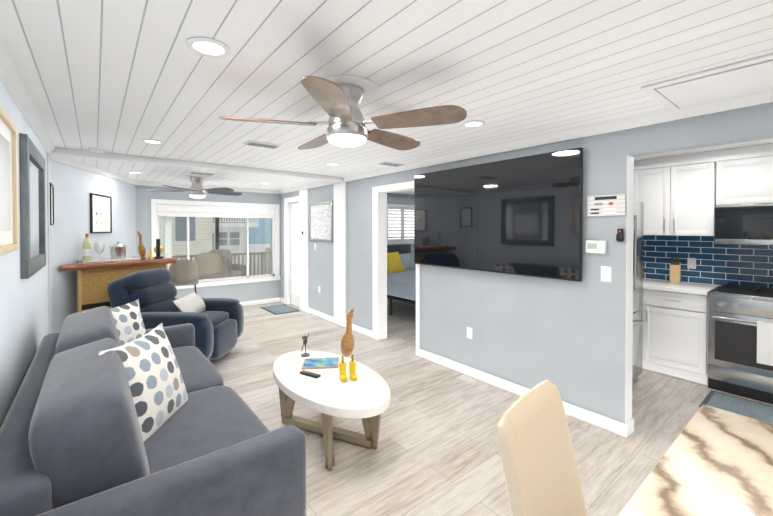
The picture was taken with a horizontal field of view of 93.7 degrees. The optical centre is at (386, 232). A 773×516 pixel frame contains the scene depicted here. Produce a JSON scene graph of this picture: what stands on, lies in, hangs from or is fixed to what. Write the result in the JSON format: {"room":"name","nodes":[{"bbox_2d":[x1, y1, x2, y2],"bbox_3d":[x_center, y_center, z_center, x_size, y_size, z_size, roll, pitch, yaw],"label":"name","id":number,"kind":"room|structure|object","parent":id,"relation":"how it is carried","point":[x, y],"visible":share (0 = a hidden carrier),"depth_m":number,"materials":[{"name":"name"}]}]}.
{"room":"living room","nodes":[
{"label":"living room","id":0,"kind":"room"},
{"bbox_2d":[0,80,52,427],"bbox_3d":[-1.391,0.359,1.086,0.132,2.310,7.020,0,1,-39],"label":"wall","id":1,"kind":"structure","parent":0,"point":[26,316],"depth_m":2.17,"materials":[{"name":"paint"}]},
{"bbox_2d":[0,106,17,254],"bbox_3d":[-1.770,-0.232,1.661,0.029,0.660,0.720,0,1,-39],"label":"picture","id":2,"kind":"object","parent":1,"relation":"attached to","point":[8,192],"visible":1,"depth_m":1.81,"materials":[{"name":"beige"}]},
{"bbox_2d":[19,133,45,278],"bbox_3d":[-2.520,-0.162,2.598,0.034,0.880,1.040,0,1,-39],"label":"mirror","id":3,"kind":"object","parent":1,"relation":"attached to","point":[32,213],"visible":1,"depth_m":2.44,"materials":[{"name":"grey wood"}]},
{"bbox_2d":[50,182,53,224],"bbox_3d":[-3.404,-0.283,3.682,0.019,0.420,0.300,0,1,-39],"label":"picture","id":4,"kind":"object","parent":1,"relation":"attached to","point":[51,204],"visible":0.73,"depth_m":3.70,"materials":[{"name":"black plastic"}]},
{"bbox_2d":[51,160,135,332],"bbox_3d":[-3.910,0.319,4.944,0.120,2.310,2.331,0,1,-16],"label":"wall","id":5,"kind":"structure","parent":0,"point":[74,187],"depth_m":4.28,"materials":[{"name":"paint"}]},
{"bbox_2d":[90,193,111,232],"bbox_3d":[-3.807,-0.245,4.842,0.024,0.510,0.550,0,1,-16],"label":"framed picture","id":6,"kind":"object","parent":5,"relation":"attached to","point":[100,213],"visible":1,"depth_m":4.82,"materials":[{"name":"white paper"}]},
{"bbox_2d":[0,34,772,193],"bbox_3d":[-0.677,-0.783,2.953,3.360,0.065,9.050,0,1,-39],"label":"crown molding","id":7,"kind":"structure","parent":5,"relation":"attached to","point":[11,79],"depth_m":2.76,"materials":[{"name":"white wood"}]},
{"bbox_2d":[136,185,280,301],"bbox_3d":[-3.191,0.300,6.826,2.670,2.310,0.120,0,1,-39],"label":"wall","id":8,"kind":"structure","parent":0,"point":[243,292],"depth_m":6.73,"materials":[{"name":"paint"}]},
{"bbox_2d":[151,199,279,288],"bbox_3d":[-3.125,0.210,6.855,2.260,1.560,0.156,0,1,-39],"label":"window","id":9,"kind":"structure","parent":8,"relation":"in","point":[181,208],"depth_m":6.85,"materials":[{"name":"white"}]},
{"bbox_2d":[0,0,772,194],"bbox_3d":[0.586,-0.886,3.982,7.200,0.120,9.270,0,1,-39],"label":"ceiling","id":10,"kind":"structure","parent":0,"point":[125,77],"depth_m":1.76,"materials":[{"name":"white wood"}]},
{"bbox_2d":[141,139,163,143],"bbox_3d":[-2.099,-0.813,3.251,0.176,0.009,0.176,0,1,-39],"label":"recessed light","id":11,"kind":"object","parent":10,"relation":"in","point":[151,141],"visible":0.98,"depth_m":3.25,"materials":[{"name":"white plastic"}]},
{"bbox_2d":[145,175,241,197],"bbox_3d":[-2.868,-0.680,5.539,1.327,0.324,1.321,0,1,-39],"label":"ceiling fan","id":12,"kind":"object","parent":10,"relation":"hanging from","point":[197,189],"visible":1,"depth_m":5.41,"materials":[{"name":"white metal"}]},
{"bbox_2d":[51,147,343,181],"bbox_3d":[-1.982,-0.802,4.572,3.360,0.060,0.170,0,1,-39],"label":"trim","id":13,"kind":"structure","parent":10,"relation":"attached to","point":[74,153],"depth_m":4.19,"materials":[{"name":"white wood"}]},
{"bbox_2d":[189,172,214,174],"bbox_3d":[-2.602,-0.829,5.119,0.300,0.015,0.160,0,1,-39],"label":"ceiling vent","id":14,"kind":"object","parent":10,"relation":"in","point":[200,173],"visible":0.98,"depth_m":5.08,"materials":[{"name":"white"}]},
{"bbox_2d":[186,37,230,57],"bbox_3d":[-0.766,-0.796,1.564,0.176,0.009,0.176,0,1,-39],"label":"recessed light","id":15,"kind":"object","parent":10,"relation":"in","point":[208,47],"visible":1,"depth_m":1.56,"materials":[{"name":"white plastic"}]},
{"bbox_2d":[244,140,281,148],"bbox_3d":[-1.149,-0.811,3.362,0.300,0.015,0.160,0,1,-39],"label":"ceiling vent","id":16,"kind":"object","parent":10,"relation":"in","point":[262,144],"visible":1,"depth_m":3.33,"materials":[{"name":"white metal"}]},
{"bbox_2d":[325,163,339,165],"bbox_3d":[-0.654,-0.825,4.390,0.176,0.009,0.176,0,1,-39],"label":"recessed light","id":17,"kind":"object","parent":10,"relation":"in","point":[333,164],"visible":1,"depth_m":4.40,"materials":[{"name":"white plastic"}]},
{"bbox_2d":[219,75,466,149],"bbox_3d":[-0.227,-0.644,2.059,1.255,0.324,1.241,0,1,-39],"label":"ceiling fan","id":18,"kind":"object","parent":10,"relation":"hanging from","point":[338,99],"visible":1,"depth_m":1.91,"materials":[{"name":"brown wood"}]},
{"bbox_2d":[377,161,404,166],"bbox_3d":[0.055,-0.822,4.370,0.300,0.015,0.160,0,1,-39],"label":"ceiling vent","id":19,"kind":"object","parent":10,"relation":"in","point":[390,163],"visible":0.96,"depth_m":4.34,"materials":[{"name":"white metal"}]},
{"bbox_2d":[462,120,485,127],"bbox_3d":[0.651,-0.807,2.706,0.176,0.009,0.176,0,1,-39],"label":"recessed light","id":20,"kind":"object","parent":10,"relation":"in","point":[473,123],"visible":0.98,"depth_m":2.69,"materials":[{"name":"white plastic"}]},
{"bbox_2d":[641,53,772,110],"bbox_3d":[1.831,-0.795,1.974,0.620,0.019,0.580,0,1,-39],"label":"attic hatch","id":21,"kind":"object","parent":10,"relation":"in","point":[752,76],"visible":0.88,"depth_m":1.94,"materials":[{"name":"white"}]},
{"bbox_2d":[387,193,415,267],"bbox_3d":[-0.246,0.290,7.786,3.120,2.310,0.120,0,1,-39],"label":"wall","id":22,"kind":"structure","parent":0,"point":[403,199],"depth_m":8.17,"materials":[{"name":"paint"}]},
{"bbox_2d":[387,204,413,243],"bbox_3d":[0.168,-0.183,8.095,1.540,0.890,0.121,0,1,-39],"label":"blinds","id":23,"kind":"object","parent":22,"relation":"attached to","point":[400,223],"visible":0.52,"depth_m":8.20,"materials":[{"name":"white plastic"}]},
{"bbox_2d":[209,298,772,515],"bbox_3d":[0.586,1.534,4.007,7.200,0.100,9.270,0,1,-39],"label":"floor","id":24,"kind":"structure","parent":0,"point":[436,452],"depth_m":2.74,"materials":[{"name":"beige wood"}]},
{"bbox_2d":[60,257,175,312],"bbox_3d":[-3.350,0.914,4.514,0.532,1.130,1.160,0,1,38],"label":"bar","id":25,"kind":"object","parent":24,"relation":"on","point":[94,279],"visible":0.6,"depth_m":4.24,"materials":[{"name":"wicker"}]},
{"bbox_2d":[77,257,140,262],"bbox_3d":[-3.414,0.336,4.469,0.280,0.024,0.580,0,1,38],"label":"tray","id":26,"kind":"object","parent":25,"relation":"on","point":[110,259],"visible":0.75,"depth_m":4.40,"materials":[{"name":"white"}]},
{"bbox_2d":[83,234,90,260],"bbox_3d":[-3.549,0.175,4.294,0.077,0.322,0.077,0,1,-39],"label":"wine bottle","id":27,"kind":"object","parent":26,"relation":"on","point":[86,249],"visible":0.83,"depth_m":4.27,"materials":[{"name":"green glass"}]},
{"bbox_2d":[94,242,102,259],"bbox_3d":[-3.443,0.229,4.333,0.083,0.215,0.084,0,1,-39],"label":"wine glass","id":28,"kind":"object","parent":26,"relation":"on","point":[98,247],"visible":0.85,"depth_m":4.31,"materials":[{"name":"white"}]},
{"bbox_2d":[99,242,105,259],"bbox_3d":[-3.488,0.227,4.438,0.083,0.215,0.084,0,1,-39],"label":"wine glass","id":29,"kind":"object","parent":26,"relation":"on","point":[104,246],"visible":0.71,"depth_m":4.43,"materials":[{"name":"white"}]},
{"bbox_2d":[109,242,126,258],"bbox_3d":[-3.366,0.225,4.545,0.176,0.218,0.176,0,1,-39],"label":"ice bucket","id":30,"kind":"object","parent":26,"relation":"on","point":[117,250],"visible":0.9,"depth_m":4.49,"materials":[{"name":"silver metal"}]},
{"bbox_2d":[137,231,145,257],"bbox_3d":[-3.256,0.165,4.818,0.111,0.360,0.214,0,1,-39],"label":"figurine","id":31,"kind":"object","parent":25,"relation":"on","point":[141,250],"visible":0.98,"depth_m":4.79,"materials":[{"name":"brown wood"}]},
{"bbox_2d":[153,239,163,258],"bbox_3d":[-3.046,0.216,4.840,0.100,0.257,0.090,0,1,38],"label":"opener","id":32,"kind":"object","parent":25,"relation":"on","point":[157,249],"visible":0.98,"depth_m":4.83,"materials":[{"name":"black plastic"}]},
{"bbox_2d":[154,245,163,254],"bbox_3d":[-3.131,0.254,4.990,0.130,0.177,0.119,0,1,-39],"label":"decorative sculpture","id":33,"kind":"object","parent":25,"relation":"on","point":[161,249],"visible":0.31,"depth_m":4.96,"materials":[{"name":"gold metal"}]},
{"bbox_2d":[0,299,306,515],"bbox_3d":[-1.532,1.036,2.251,1.055,0.931,2.480,0,1,-39],"label":"sofa","id":34,"kind":"object","parent":24,"relation":"on","point":[119,411],"visible":1,"depth_m":1.49,"materials":[{"name":"grey fabric"}]},
{"bbox_2d":[107,268,243,359],"bbox_3d":[-2.406,0.956,4.202,1.158,1.052,1.006,0,1,1],"label":"recliner","id":35,"kind":"object","parent":24,"relation":"on","point":[218,323],"visible":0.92,"depth_m":4.00,"materials":[{"name":"blue fabric"}]},
{"bbox_2d":[172,292,205,312],"bbox_3d":[-2.296,0.856,4.274,0.133,0.271,0.621,-39,5,-6],"label":"lumbar pillow","id":36,"kind":"object","parent":35,"relation":"on","point":[192,302],"depth_m":4.18,"materials":[{"name":"white fabric"}]},
{"bbox_2d":[169,259,198,293],"bbox_3d":[-3.032,0.930,5.431,0.393,1.080,0.391,0,1,-29],"label":"bar stool","id":37,"kind":"object","parent":24,"relation":"on","point":[184,272],"visible":0.67,"depth_m":5.27,"materials":[{"name":"beige fabric"}]},
{"bbox_2d":[260,304,299,314],"bbox_3d":[-2.010,1.446,6.846,0.480,0.016,0.750,0,1,-39],"label":"rug","id":38,"kind":"object","parent":24,"relation":"on","point":[279,309],"visible":1,"depth_m":6.77,"materials":[{"name":"blue fabric"}]},
{"bbox_2d":[273,350,389,470],"bbox_3d":[-0.442,1.275,2.682,0.650,0.460,1.250,0,1,-39],"label":"coffee table","id":39,"kind":"object","parent":24,"relation":"on","point":[328,394],"visible":0.94,"depth_m":2.51,"materials":[{"name":"wood"}]},
{"bbox_2d":[301,333,309,356],"bbox_3d":[-0.685,0.950,3.061,0.100,0.180,0.072,0,1,-39],"label":"frog figurine","id":40,"kind":"object","parent":39,"relation":"on","point":[305,341],"visible":1,"depth_m":3.05,"materials":[{"name":"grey metal"}]},
{"bbox_2d":[300,370,320,377],"bbox_3d":[-0.559,1.035,2.649,0.170,0.019,0.044,0,1,31],"label":"remote control","id":41,"kind":"object","parent":39,"relation":"on","point":[310,374],"visible":1,"depth_m":2.64,"materials":[{"name":"black plastic"}]},
{"bbox_2d":[301,357,338,368],"bbox_3d":[-0.520,1.038,2.880,0.280,0.008,0.210,0,1,-6],"label":"magazine","id":42,"kind":"object","parent":39,"relation":"on","point":[315,363],"visible":1,"depth_m":2.86,"materials":[{"name":"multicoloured paper"}]},
{"bbox_2d":[339,309,356,381],"bbox_3d":[-0.272,0.781,2.571,0.131,0.528,0.244,0,1,-39],"label":"figurine","id":43,"kind":"object","parent":39,"relation":"on","point":[347,344],"visible":1,"depth_m":2.55,"materials":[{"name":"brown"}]},
{"bbox_2d":[387,244,415,315],"bbox_3d":[0.519,0.868,6.992,1.610,1.170,1.975,0,1,-39],"label":"bed","id":44,"kind":"object","parent":24,"relation":"on","point":[401,277],"visible":0.4,"depth_m":6.89,"materials":[{"name":"grey fabric"}]},
{"bbox_2d":[497,380,586,515],"bbox_3d":[0.667,1.032,1.044,0.579,0.966,0.456,1,1,43],"label":"dining chair","id":45,"kind":"object","parent":24,"relation":"on","point":[540,468],"visible":1,"depth_m":1.16,"materials":[{"name":"beige leather"}]},
{"bbox_2d":[632,201,645,379],"bbox_3d":[2.016,0.587,3.656,0.880,1.800,0.836,0,1,-39],"label":"refrigerator","id":46,"kind":"object","parent":24,"relation":"on","point":[638,320],"visible":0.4,"depth_m":3.55,"materials":[{"name":"grey metal"}]},
{"bbox_2d":[642,290,708,386],"bbox_3d":[3.133,1.042,3.899,0.597,0.884,0.590,0,1,-39],"label":"base cabinet","id":47,"kind":"object","parent":24,"relation":"on","point":[675,332],"depth_m":3.67,"materials":[{"name":"white wood"}]},
{"bbox_2d":[643,278,717,293],"bbox_3d":[2.923,0.578,4.138,0.617,0.040,1.232,0,1,-39],"label":"countertop","id":48,"kind":"structure","parent":47,"relation":"on","point":[648,284],"depth_m":3.76,"materials":[{"name":"white stone"}]},
{"bbox_2d":[670,257,680,282],"bbox_3d":[3.208,0.415,4.025,0.090,0.285,0.168,1,1,43],"label":"knife block","id":49,"kind":"object","parent":48,"relation":"on","point":[675,270],"visible":1,"depth_m":3.99,"materials":[{"name":"brown wood"}]},
{"bbox_2d":[618,404,772,515],"bbox_3d":[1.129,1.136,0.738,1.450,0.762,1.005,0,1,-39],"label":"dining table","id":50,"kind":"object","parent":24,"relation":"on","point":[713,461],"visible":1,"depth_m":1.13,"materials":[{"name":"stone"}]},
{"bbox_2d":[699,390,772,423],"bbox_3d":[3.100,1.486,2.949,0.490,0.016,0.770,0,1,-39],"label":"rug","id":51,"kind":"object","parent":24,"relation":"on","point":[744,407],"visible":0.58,"depth_m":3.08,"materials":[{"name":"blue fabric"}]},
{"bbox_2d":[708,284,772,403],"bbox_3d":[3.516,1.013,3.333,0.706,0.955,0.754,0,1,-39],"label":"gas range","id":52,"kind":"object","parent":24,"relation":"on","point":[740,340],"visible":1,"depth_m":3.28,"materials":[{"name":"silver metal"}]},
{"bbox_2d":[757,321,772,365],"bbox_3d":[3.341,0.952,3.016,0.037,0.364,0.360,0,1,-39],"label":"towel","id":53,"kind":"object","parent":52,"relation":"hanging from","point":[764,329],"depth_m":3.11,"materials":[{"name":"white fabric"}]},
{"bbox_2d":[280,102,772,422],"bbox_3d":[0.678,0.328,4.056,0.120,2.310,9.050,0,1,-39],"label":"wall","id":54,"kind":"structure","parent":0,"point":[567,338],"depth_m":3.11,"materials":[{"name":"paint"}]},
{"bbox_2d":[290,202,298,306],"bbox_3d":[-1.769,0.429,7.057,0.098,2.023,0.564,0,1,-39],"label":"entry door","id":55,"kind":"structure","parent":54,"relation":"in","point":[294,253],"depth_m":7.10,"materials":[{"name":"white"}]},
{"bbox_2d":[309,201,332,241],"bbox_3d":[-1.125,-0.178,6.168,0.029,0.660,0.800,0,1,-39],"label":"framed picture","id":56,"kind":"object","parent":54,"relation":"attached to","point":[320,221],"visible":1,"depth_m":6.14,"materials":[{"name":"white paper"}]},
{"bbox_2d":[240,297,633,438],"bbox_3d":[0.588,1.434,3.995,6.610,0.100,9.050,0,1,-39],"label":"baseboard","id":57,"kind":"structure","parent":54,"relation":"attached to","point":[618,428],"depth_m":3.48,"materials":[{"name":"white wood"}]},
{"bbox_2d":[467,327,472,338],"bbox_3d":[0.857,1.037,3.738,0.008,0.115,0.072,0,1,-39],"label":"outlet","id":58,"kind":"object","parent":54,"relation":"attached to","point":[469,332],"visible":1,"depth_m":3.73,"materials":[{"name":"white plastic"}]},
{"bbox_2d":[414,147,582,281],"bbox_3d":[0.943,-0.147,3.575,0.062,1.050,1.887,0,1,-39],"label":"wall-mounted tv","id":59,"kind":"object","parent":54,"relation":"attached to","point":[523,216],"visible":0.98,"depth_m":3.32,"materials":[{"name":"black glass"}]},
{"bbox_2d":[585,240,606,253],"bbox_3d":[1.606,0.110,2.781,0.029,0.100,0.145,0,1,-39],"label":"thermostat","id":60,"kind":"object","parent":54,"relation":"attached to","point":[596,246],"visible":0.98,"depth_m":2.77,"materials":[{"name":"white plastic"}]},
{"bbox_2d":[587,194,625,215],"bbox_3d":[1.653,-0.203,2.732,0.013,0.155,0.258,0,1,-39],"label":"sign","id":61,"kind":"object","parent":54,"relation":"attached to","point":[608,205],"visible":1,"depth_m":2.72,"materials":[{"name":"white wood"}]},
{"bbox_2d":[601,266,611,281],"bbox_3d":[1.657,0.315,2.736,0.010,0.118,0.075,0,1,-39],"label":"light switch","id":62,"kind":"object","parent":54,"relation":"attached to","point":[606,273],"visible":1,"depth_m":2.73,"materials":[{"name":"white plastic"}]},
{"bbox_2d":[616,229,623,241],"bbox_3d":[1.710,0.020,2.651,0.030,0.095,0.044,0,1,-39],"label":"remote holder","id":63,"kind":"object","parent":54,"relation":"attached to","point":[619,236],"visible":1,"depth_m":2.64,"materials":[{"name":"black plastic"}]},
{"label":"outside","id":64,"kind":"structure","parent":0,"visible":0},
{"bbox_2d":[249,244,269,275],"bbox_3d":[-13.639,2.530,40.969,90.000,0.050,58.930,0,1,-39],"label":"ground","id":65,"kind":"structure","parent":64,"point":[258,248],"depth_m":46.44,"materials":[{"name":"white"}]},
{"bbox_2d":[171,217,211,261],"bbox_3d":[-9.312,-2.022,15.741,6.970,9.570,5.580,0,1,-39],"label":"siding","id":66,"kind":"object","parent":65,"relation":"on","point":[175,238],"depth_m":13.77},
{"bbox_2d":[212,217,257,264],"bbox_3d":[-12.693,-1.283,25.128,4.550,7.900,8.730,0,1,-39],"label":"neighbouring house","id":67,"kind":"structure","parent":65,"relation":"on","point":[227,240],"depth_m":23.64,"materials":[{"name":"white"}]},
{"bbox_2d":[260,244,271,273],"bbox_3d":[-5.213,-3.310,22.875,3.900,12.000,4.590,0,1,-39],"label":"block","id":68,"kind":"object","parent":65,"relation":"on","point":[267,250],"depth_m":22.93,"materials":[{"name":"grey"}]},
{"bbox_3d":[-3.373,1.542,9.081,7.200,0.100,3.600,0,1,-39],"label":"floor","id":69,"kind":"structure","parent":64,"visible":0},
{"bbox_2d":[196,253,231,279],"bbox_3d":[-4.050,0.971,7.981,0.940,1.024,0.944,0,1,18],"label":"lounge chair","id":70,"kind":"object","parent":69,"relation":"on","point":[220,267],"depth_m":8.07,"materials":[{"name":"beige wicker"}]},
{"bbox_2d":[159,216,271,274],"bbox_3d":[-3.490,0.271,9.134,7.300,2.440,3.850,0,1,-39],"label":"porch railing","id":71,"kind":"object","parent":69,"relation":"on","point":[167,237],"depth_m":9.64,"materials":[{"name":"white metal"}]},
{"bbox_2d":[209,249,249,276],"bbox_3d":[-4.227,0.956,9.402,0.944,1.024,0.940,0,1,37],"label":"lounge chair","id":72,"kind":"object","parent":69,"relation":"on","point":[225,254],"depth_m":9.49,"materials":[{"name":"beige wicker"}]},
{"bbox_3d":[3.599,0.338,3.115,3.250,2.310,3.920,0,1,-39],"label":"wall","id":73,"kind":"structure","parent":0,"visible":0},
{"bbox_2d":[634,149,725,235],"bbox_3d":[3.199,-0.395,4.017,0.327,0.858,0.846,0,1,-39],"label":"upper cabinet","id":74,"kind":"object","parent":73,"relation":"attached to","point":[681,195],"depth_m":3.85,"materials":[{"name":"white wood"}]},
{"bbox_2d":[643,235,772,287],"bbox_3d":[3.961,0.298,3.332,0.011,0.535,3.785,0,1,-39],"label":"tile backsplash","id":75,"kind":"structure","parent":73,"relation":"attached to","point":[735,264],"depth_m":3.92,"materials":[{"name":"blue tile"}]},
{"bbox_2d":[687,258,695,268],"bbox_3d":[3.390,0.344,4.025,0.008,0.118,0.075,0,1,-39],"label":"outlet","id":76,"kind":"object","parent":75,"relation":"attached to","point":[691,263],"visible":1,"depth_m":4.02,"materials":[{"name":"white plastic"}]},
{"bbox_2d":[726,143,772,204],"bbox_3d":[3.665,-0.542,3.437,0.327,0.553,0.760,0,1,-39],"label":"upper cabinet","id":77,"kind":"object","parent":73,"relation":"attached to","point":[749,169],"depth_m":3.44,"materials":[{"name":"white wood"}]},
{"bbox_2d":[714,204,772,244],"bbox_3d":[3.635,-0.074,3.418,0.404,0.377,0.754,0,1,-39],"label":"microwave","id":78,"kind":"object","parent":77,"relation":"attached to","point":[750,224],"visible":1,"depth_m":3.42,"materials":[{"name":"silver metal"}]}
]}

